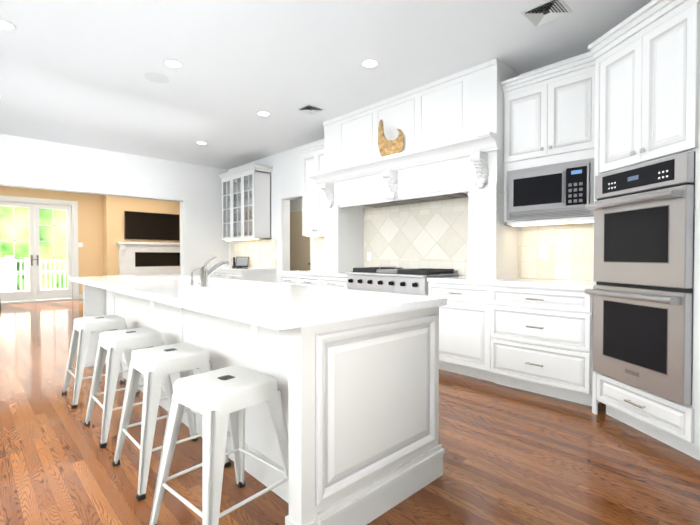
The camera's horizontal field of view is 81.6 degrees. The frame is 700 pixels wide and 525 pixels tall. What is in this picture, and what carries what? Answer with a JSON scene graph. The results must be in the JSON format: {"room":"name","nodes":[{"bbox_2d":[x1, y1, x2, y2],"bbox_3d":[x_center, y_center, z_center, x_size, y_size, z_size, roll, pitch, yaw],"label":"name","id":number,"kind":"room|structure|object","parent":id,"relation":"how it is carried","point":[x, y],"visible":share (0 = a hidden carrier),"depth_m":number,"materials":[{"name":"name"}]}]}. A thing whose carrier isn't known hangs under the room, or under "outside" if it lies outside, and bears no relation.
{"room":"kitchen","nodes":[
{"label":"kitchen","id":0,"kind":"room"},
{"bbox_2d":[0,186,179,294],"bbox_3d":[-5.721,-0.470,8.826,8.350,2.930,4.950,-1,1,-44],"label":"wall","id":1,"kind":"structure","parent":0,"point":[100,226],"depth_m":10.88,"materials":[{"name":"brown paint"}]},
{"bbox_2d":[0,195,78,303],"bbox_3d":[-7.854,-0.310,10.097,1.810,2.570,0.170,-1,1,-44],"label":"french door","id":2,"kind":"structure","parent":1,"relation":"attached to","point":[35,293],"depth_m":10.14,"materials":[{"name":"white wood"}]},
{"bbox_2d":[124,211,179,240],"bbox_3d":[-5.598,-1.023,11.523,1.480,0.780,0.058,-1,1,-44],"label":"tv","id":3,"kind":"object","parent":1,"relation":"attached to","point":[149,226],"visible":0.98,"depth_m":11.47,"materials":[{"name":"black"}]},
{"bbox_2d":[0,134,228,275],"bbox_3d":[-4.123,-0.442,7.040,8.200,2.930,0.160,-1,1,-44],"label":"wall","id":4,"kind":"structure","parent":0,"point":[204,184],"depth_m":7.35,"materials":[{"name":"white paint"}]},
{"bbox_2d":[0,167,191,275],"bbox_3d":[-5.013,-0.180,6.165,5.180,2.435,0.205,-1,1,-44],"label":"trim","id":5,"kind":"structure","parent":4,"relation":"attached to","point":[19,178],"depth_m":6.93,"materials":[{"name":"white wood"}]},
{"bbox_2d":[0,0,651,169],"bbox_3d":[-2.378,-1.927,5.184,8.600,0.100,14.900,-1,1,-44],"label":"ceiling","id":6,"kind":"structure","parent":0,"point":[73,72],"depth_m":3.70,"materials":[{"name":"white paint"}]},
{"bbox_2d":[0,19,16,29],"bbox_3d":[-2.687,-1.841,3.138,0.170,0.005,0.170,-1,1,-44],"label":"recessed light","id":7,"kind":"object","parent":6,"relation":"in","point":[5,25],"visible":1,"depth_m":3.15,"materials":[{"name":"white"}]},
{"bbox_2d":[144,73,168,82],"bbox_3d":[-1.942,-1.857,4.081,0.230,0.006,0.230,-1,1,-44],"label":"ceiling speaker","id":8,"kind":"object","parent":6,"relation":"attached to","point":[157,77],"visible":1,"depth_m":4.06,"materials":[{"name":"white"}]},
{"bbox_2d":[163,59,182,67],"bbox_3d":[-1.649,-1.851,3.780,0.170,0.005,0.170,-1,1,-44],"label":"recessed light","id":9,"kind":"object","parent":6,"relation":"in","point":[173,63],"visible":1,"depth_m":3.77,"materials":[{"name":"white"}]},
{"bbox_2d":[257,111,269,115],"bbox_3d":[-1.086,-1.873,5.103,0.170,0.005,0.170,-1,1,-44],"label":"recessed light","id":10,"kind":"object","parent":6,"relation":"in","point":[263,113],"visible":1,"depth_m":5.09,"materials":[{"name":"white"}]},
{"bbox_2d":[296,104,324,114],"bbox_3d":[-0.481,-1.866,4.961,0.250,0.016,0.250,-1,1,-44],"label":"ceiling vent","id":11,"kind":"object","parent":6,"relation":"in","point":[310,109],"visible":0.94,"depth_m":4.96,"materials":[{"name":"white metal"}]},
{"bbox_2d":[361,59,378,67],"bbox_3d":[0.186,-1.851,3.774,0.170,0.005,0.170,-1,1,-44],"label":"recessed light","id":12,"kind":"object","parent":6,"relation":"in","point":[369,63],"visible":1,"depth_m":3.77,"materials":[{"name":"white"}]},
{"bbox_2d":[520,0,571,26],"bbox_3d":[1.444,-1.834,2.983,0.270,0.016,0.270,-1,1,-44],"label":"ceiling vent","id":13,"kind":"object","parent":6,"relation":"in","point":[543,13],"visible":0.96,"depth_m":2.98,"materials":[{"name":"white metal"}]},
{"bbox_2d":[0,299,699,524],"bbox_3d":[-2.327,1.093,5.177,8.600,0.080,14.750,-1,1,-44],"label":"floor","id":14,"kind":"structure","parent":0,"point":[513,456],"depth_m":2.22,"materials":[{"name":"brown wood"}]},
{"bbox_2d":[61,315,139,408],"bbox_3d":[-2.057,0.767,3.337,0.462,0.631,0.462,-1,1,-44],"label":"stool","id":15,"kind":"object","parent":14,"relation":"on","point":[84,328],"visible":0.79,"depth_m":3.23,"materials":[{"name":"white paint"}]},
{"bbox_2d":[84,327,172,447],"bbox_3d":[-1.464,0.777,2.714,0.462,0.631,0.462,-1,1,-44],"label":"stool","id":16,"kind":"object","parent":14,"relation":"on","point":[112,345],"visible":0.79,"depth_m":2.60,"materials":[{"name":"white paint"}]},
{"bbox_2d":[116,242,179,274],"bbox_3d":[-5.452,0.191,11.563,2.100,1.520,0.229,-1,1,-44],"label":"fireplace","id":17,"kind":"object","parent":14,"relation":"on","point":[143,258],"visible":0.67,"depth_m":11.37,"materials":[{"name":"stone"}]},
{"bbox_2d":[112,343,230,501],"bbox_3d":[-0.971,0.785,2.196,0.462,0.631,0.462,-1,1,-44],"label":"stool","id":18,"kind":"object","parent":14,"relation":"on","point":[153,365],"visible":0.92,"depth_m":2.08,"materials":[{"name":"white paint"}]},
{"bbox_2d":[148,366,288,524],"bbox_3d":[-0.516,0.793,1.697,0.462,0.631,0.462,1,1,40],"label":"stool","id":19,"kind":"object","parent":14,"relation":"on","point":[217,398],"visible":0.9,"depth_m":1.63,"materials":[{"name":"white paint"}]},
{"bbox_2d":[212,269,227,278],"bbox_3d":[-2.116,0.575,7.559,0.642,0.880,0.540,-1,1,-44],"label":"base cabinet","id":20,"kind":"object","parent":14,"relation":"on","point":[220,273],"depth_m":7.30,"materials":[{"name":"white wood"}]},
{"bbox_2d":[228,269,275,282],"bbox_3d":[-1.737,0.582,7.160,0.642,0.880,0.560,-1,1,-44],"label":"base cabinet","id":21,"kind":"object","parent":14,"relation":"on","point":[259,275],"depth_m":6.94,"materials":[{"name":"white wood"}]},
{"bbox_2d":[200,265,247,268],"bbox_3d":[-2.118,0.115,7.550,0.651,0.040,1.680,-1,1,-44],"label":"countertop","id":22,"kind":"structure","parent":21,"relation":"on","point":[230,267],"depth_m":7.63,"materials":[{"name":"white stone"}]},
{"bbox_2d":[235,257,248,266],"bbox_3d":[-2.052,-0.010,7.679,0.250,0.205,0.149,0,1,4],"label":"tablet","id":23,"kind":"object","parent":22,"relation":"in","point":[242,261],"visible":0.98,"depth_m":7.70,"materials":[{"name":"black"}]},
{"bbox_2d":[83,284,446,524],"bbox_3d":[-1.150,0.646,3.154,0.916,0.880,3.794,-1,1,-44],"label":"kitchen island","id":24,"kind":"object","parent":14,"relation":"on","point":[355,373],"depth_m":1.82,"materials":[{"name":"white wood"}]},
{"bbox_2d":[68,274,446,331],"bbox_3d":[-1.199,0.186,3.130,1.018,0.040,3.838,-1,1,-44],"label":"island countertop","id":25,"kind":"structure","parent":24,"relation":"on","point":[278,307],"depth_m":2.07,"materials":[{"name":"white stone"}]},
{"bbox_2d":[280,273,299,284],"bbox_3d":[-0.644,0.600,6.013,0.642,0.880,0.470,-1,1,-44],"label":"base cabinet","id":26,"kind":"object","parent":14,"relation":"on","point":[285,278],"depth_m":5.75,"materials":[{"name":"white wood"}]},
{"bbox_2d":[300,273,319,286],"bbox_3d":[-0.323,0.605,5.676,0.642,0.880,0.460,-1,1,-44],"label":"base cabinet","id":27,"kind":"object","parent":14,"relation":"on","point":[306,279],"depth_m":5.42,"materials":[{"name":"white wood"}]},
{"bbox_2d":[320,273,347,288],"bbox_3d":[0.022,0.611,5.314,0.642,0.880,0.541,-1,1,-44],"label":"base cabinet","id":28,"kind":"object","parent":14,"relation":"on","point":[325,281],"depth_m":5.09,"materials":[{"name":"white wood"}]},
{"bbox_2d":[280,269,346,276],"bbox_3d":[-0.301,0.146,5.641,0.651,0.040,1.471,-1,1,-44],"label":"countertop","id":29,"kind":"structure","parent":28,"relation":"on","point":[315,270],"depth_m":5.64,"materials":[{"name":"white stone"}]},
{"bbox_2d":[324,205,363,272],"bbox_3d":[-0.083,-0.313,5.531,0.475,0.880,0.280,-1,1,-44],"label":"column","id":30,"kind":"structure","parent":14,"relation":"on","point":[343,226],"depth_m":5.39,"materials":[{"name":"white"}]},
{"bbox_2d":[345,266,457,295],"bbox_3d":[0.555,0.547,4.647,0.665,1.028,1.138,-1,1,-44],"label":"range","id":31,"kind":"object","parent":14,"relation":"on","point":[390,279],"visible":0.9,"depth_m":4.39,"materials":[{"name":"silver metal"}]},
{"bbox_2d":[427,281,491,381],"bbox_3d":[1.233,0.631,4.028,0.662,0.880,0.676,-1,1,-44],"label":"base cabinet","id":32,"kind":"object","parent":14,"relation":"on","point":[465,323],"depth_m":3.76,"materials":[{"name":"white wood"}]},
{"bbox_2d":[464,181,519,280],"bbox_3d":[1.406,-0.288,3.967,0.475,0.880,0.280,-1,1,-44],"label":"pillar","id":33,"kind":"structure","parent":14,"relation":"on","point":[491,242],"depth_m":3.81,"materials":[{"name":"white"}]},
{"bbox_2d":[492,285,598,405],"bbox_3d":[1.738,0.640,3.497,0.662,0.880,0.790,-1,1,-44],"label":"base cabinet","id":34,"kind":"object","parent":14,"relation":"on","point":[516,311],"depth_m":3.23,"materials":[{"name":"white wood"}]},
{"bbox_2d":[428,277,592,288],"bbox_3d":[1.513,0.176,3.723,0.671,0.040,1.493,-1,1,-44],"label":"countertop","id":35,"kind":"structure","parent":34,"relation":"on","point":[556,281],"depth_m":3.51,"materials":[{"name":"white stone"}]},
{"bbox_2d":[592,148,695,456],"bbox_3d":[2.122,0.242,2.572,0.950,1.705,0.999,-1,1,-44],"label":"tall cabinet","id":36,"kind":"object","parent":14,"relation":"on","point":[667,421],"depth_m":2.53,"materials":[{"name":"white wood"}]},
{"bbox_2d":[585,152,695,404],"bbox_3d":[2.041,0.084,2.580,0.698,1.382,0.677,0,1,-8],"label":"double oven","id":37,"kind":"object","parent":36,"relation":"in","point":[641,291],"visible":1,"depth_m":2.44,"materials":[{"name":"silver metal"}]},
{"bbox_2d":[692,88,699,460],"bbox_3d":[1.984,-0.162,1.764,0.292,2.539,0.688,-1,1,-44],"label":"tall cabinet","id":38,"kind":"object","parent":14,"relation":"on","point":[696,303],"depth_m":2.19,"materials":[{"name":"white wood"}]},
{"bbox_2d":[228,51,590,282],"bbox_3d":[0.383,-0.417,5.490,0.140,2.930,8.600,-1,1,-44],"label":"wall","id":39,"kind":"structure","parent":0,"point":[286,173],"depth_m":7.00,"materials":[{"name":"white paint"}]},
{"bbox_2d":[279,189,313,282],"bbox_3d":[-0.844,-0.080,6.771,0.160,2.215,0.970,-1,1,-44],"label":"trim","id":40,"kind":"structure","parent":39,"relation":"attached to","point":[284,229],"depth_m":7.02,"materials":[{"name":"white wood"}]},
{"bbox_2d":[290,207,309,269],"bbox_3d":[-1.010,-0.078,8.367,0.140,2.160,1.020,-1,1,-44],"label":"hall door","id":41,"kind":"structure","parent":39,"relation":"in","point":[299,251],"depth_m":8.43,"materials":[{"name":"brown wood"}]},
{"bbox_2d":[300,149,315,236],"bbox_3d":[-0.474,-1.006,6.026,0.342,1.210,0.329,-1,1,-44],"label":"upper cabinet","id":42,"kind":"object","parent":39,"relation":"attached to","point":[308,159],"depth_m":5.91,"materials":[{"name":"white wood"}]},
{"bbox_2d":[316,145,323,236],"bbox_3d":[-0.247,-1.002,5.788,0.342,1.210,0.329,-1,1,-44],"label":"upper cabinet","id":43,"kind":"object","parent":39,"relation":"attached to","point":[319,152],"depth_m":5.72,"materials":[{"name":"white wood"}]},
{"bbox_2d":[324,117,355,208],"bbox_3d":[-0.063,-1.316,5.493,0.476,1.128,0.340,-1,1,-44],"label":"upper cabinet","id":44,"kind":"object","parent":39,"relation":"attached to","point":[331,127],"depth_m":5.31,"materials":[{"name":"white wood"}]},
{"bbox_2d":[340,103,391,208],"bbox_3d":[0.258,-1.311,5.156,0.476,1.128,0.590,-1,1,-44],"label":"upper cabinet","id":45,"kind":"object","parent":39,"relation":"attached to","point":[357,127],"depth_m":4.97,"materials":[{"name":"white wood"}]},
{"bbox_2d":[376,88,439,204],"bbox_3d":[0.675,-1.304,4.718,0.476,1.128,0.620,-1,1,-44],"label":"upper cabinet","id":46,"kind":"object","parent":39,"relation":"attached to","point":[395,173],"depth_m":4.51,"materials":[{"name":"white wood"}]},
{"bbox_2d":[378,119,403,156],"bbox_3d":[0.453,-1.388,4.498,0.301,0.431,0.032,0,1,26],"label":"rooster","id":47,"kind":"object","parent":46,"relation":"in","point":[388,147],"visible":0.9,"depth_m":4.50,"materials":[{"name":"ceramic"}]},
{"bbox_2d":[416,70,467,200],"bbox_3d":[1.075,-1.297,4.298,0.476,1.128,0.540,-1,1,-44],"label":"upper cabinet","id":48,"kind":"object","parent":39,"relation":"attached to","point":[439,103],"depth_m":4.12,"materials":[{"name":"white wood"}]},
{"bbox_2d":[464,58,519,188],"bbox_3d":[1.382,-1.292,3.976,0.476,1.128,0.350,-1,1,-44],"label":"upper cabinet","id":49,"kind":"object","parent":39,"relation":"attached to","point":[485,83],"depth_m":3.76,"materials":[{"name":"white wood"}]},
{"bbox_2d":[504,77,547,172],"bbox_3d":[1.688,-1.215,3.752,0.342,0.731,0.394,-1,1,-44],"label":"upper cabinet","id":50,"kind":"object","parent":39,"relation":"attached to","point":[525,106],"depth_m":3.63,"materials":[{"name":"white wood"}]},
{"bbox_2d":[507,158,593,221],"bbox_3d":[1.781,-0.612,3.571,0.318,0.462,0.730,-1,1,-44],"label":"microwave","id":51,"kind":"object","parent":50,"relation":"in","point":[559,190],"visible":0.96,"depth_m":3.46,"materials":[{"name":"silver metal"}]},
{"bbox_2d":[548,61,595,164],"bbox_3d":[1.984,-1.210,3.442,0.342,0.731,0.464,-1,1,-44],"label":"upper cabinet","id":52,"kind":"object","parent":39,"relation":"attached to","point":[571,95],"depth_m":3.35,"materials":[{"name":"white wood"}]},
{"bbox_2d":[588,0,695,159],"bbox_3d":[2.122,-1.027,2.552,0.950,0.834,0.999,-1,1,-44],"label":"upper cabinet","id":53,"kind":"object","parent":0,"relation":"attached to","point":[647,85],"depth_m":2.50,"materials":[{"name":"white wood"}]},
{"bbox_2d":[664,0,699,87],"bbox_3d":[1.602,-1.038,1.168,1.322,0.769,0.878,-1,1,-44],"label":"upper cabinet","id":54,"kind":"object","parent":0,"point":[683,16],"depth_m":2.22,"materials":[{"name":"white wood"}]},
{"label":"outside","id":55,"kind":"structure","parent":0,"visible":0},
{"bbox_2d":[0,255,66,291],"bbox_3d":[-8.796,0.428,11.442,8.515,1.250,3.040,-1,1,-44],"label":"railing","id":56,"kind":"object","parent":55,"point":[7,284],"depth_m":11.58,"materials":[{"name":"white wood"}]},
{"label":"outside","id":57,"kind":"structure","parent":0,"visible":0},
{"bbox_2d":[0,206,66,289],"bbox_3d":[-11.347,-2.572,12.998,18.000,11.000,2.800,-1,1,-44],"label":"foliage","id":58,"kind":"object","parent":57,"point":[20,231],"depth_m":14.93,"materials":[{"name":"green plant"}]}
]}

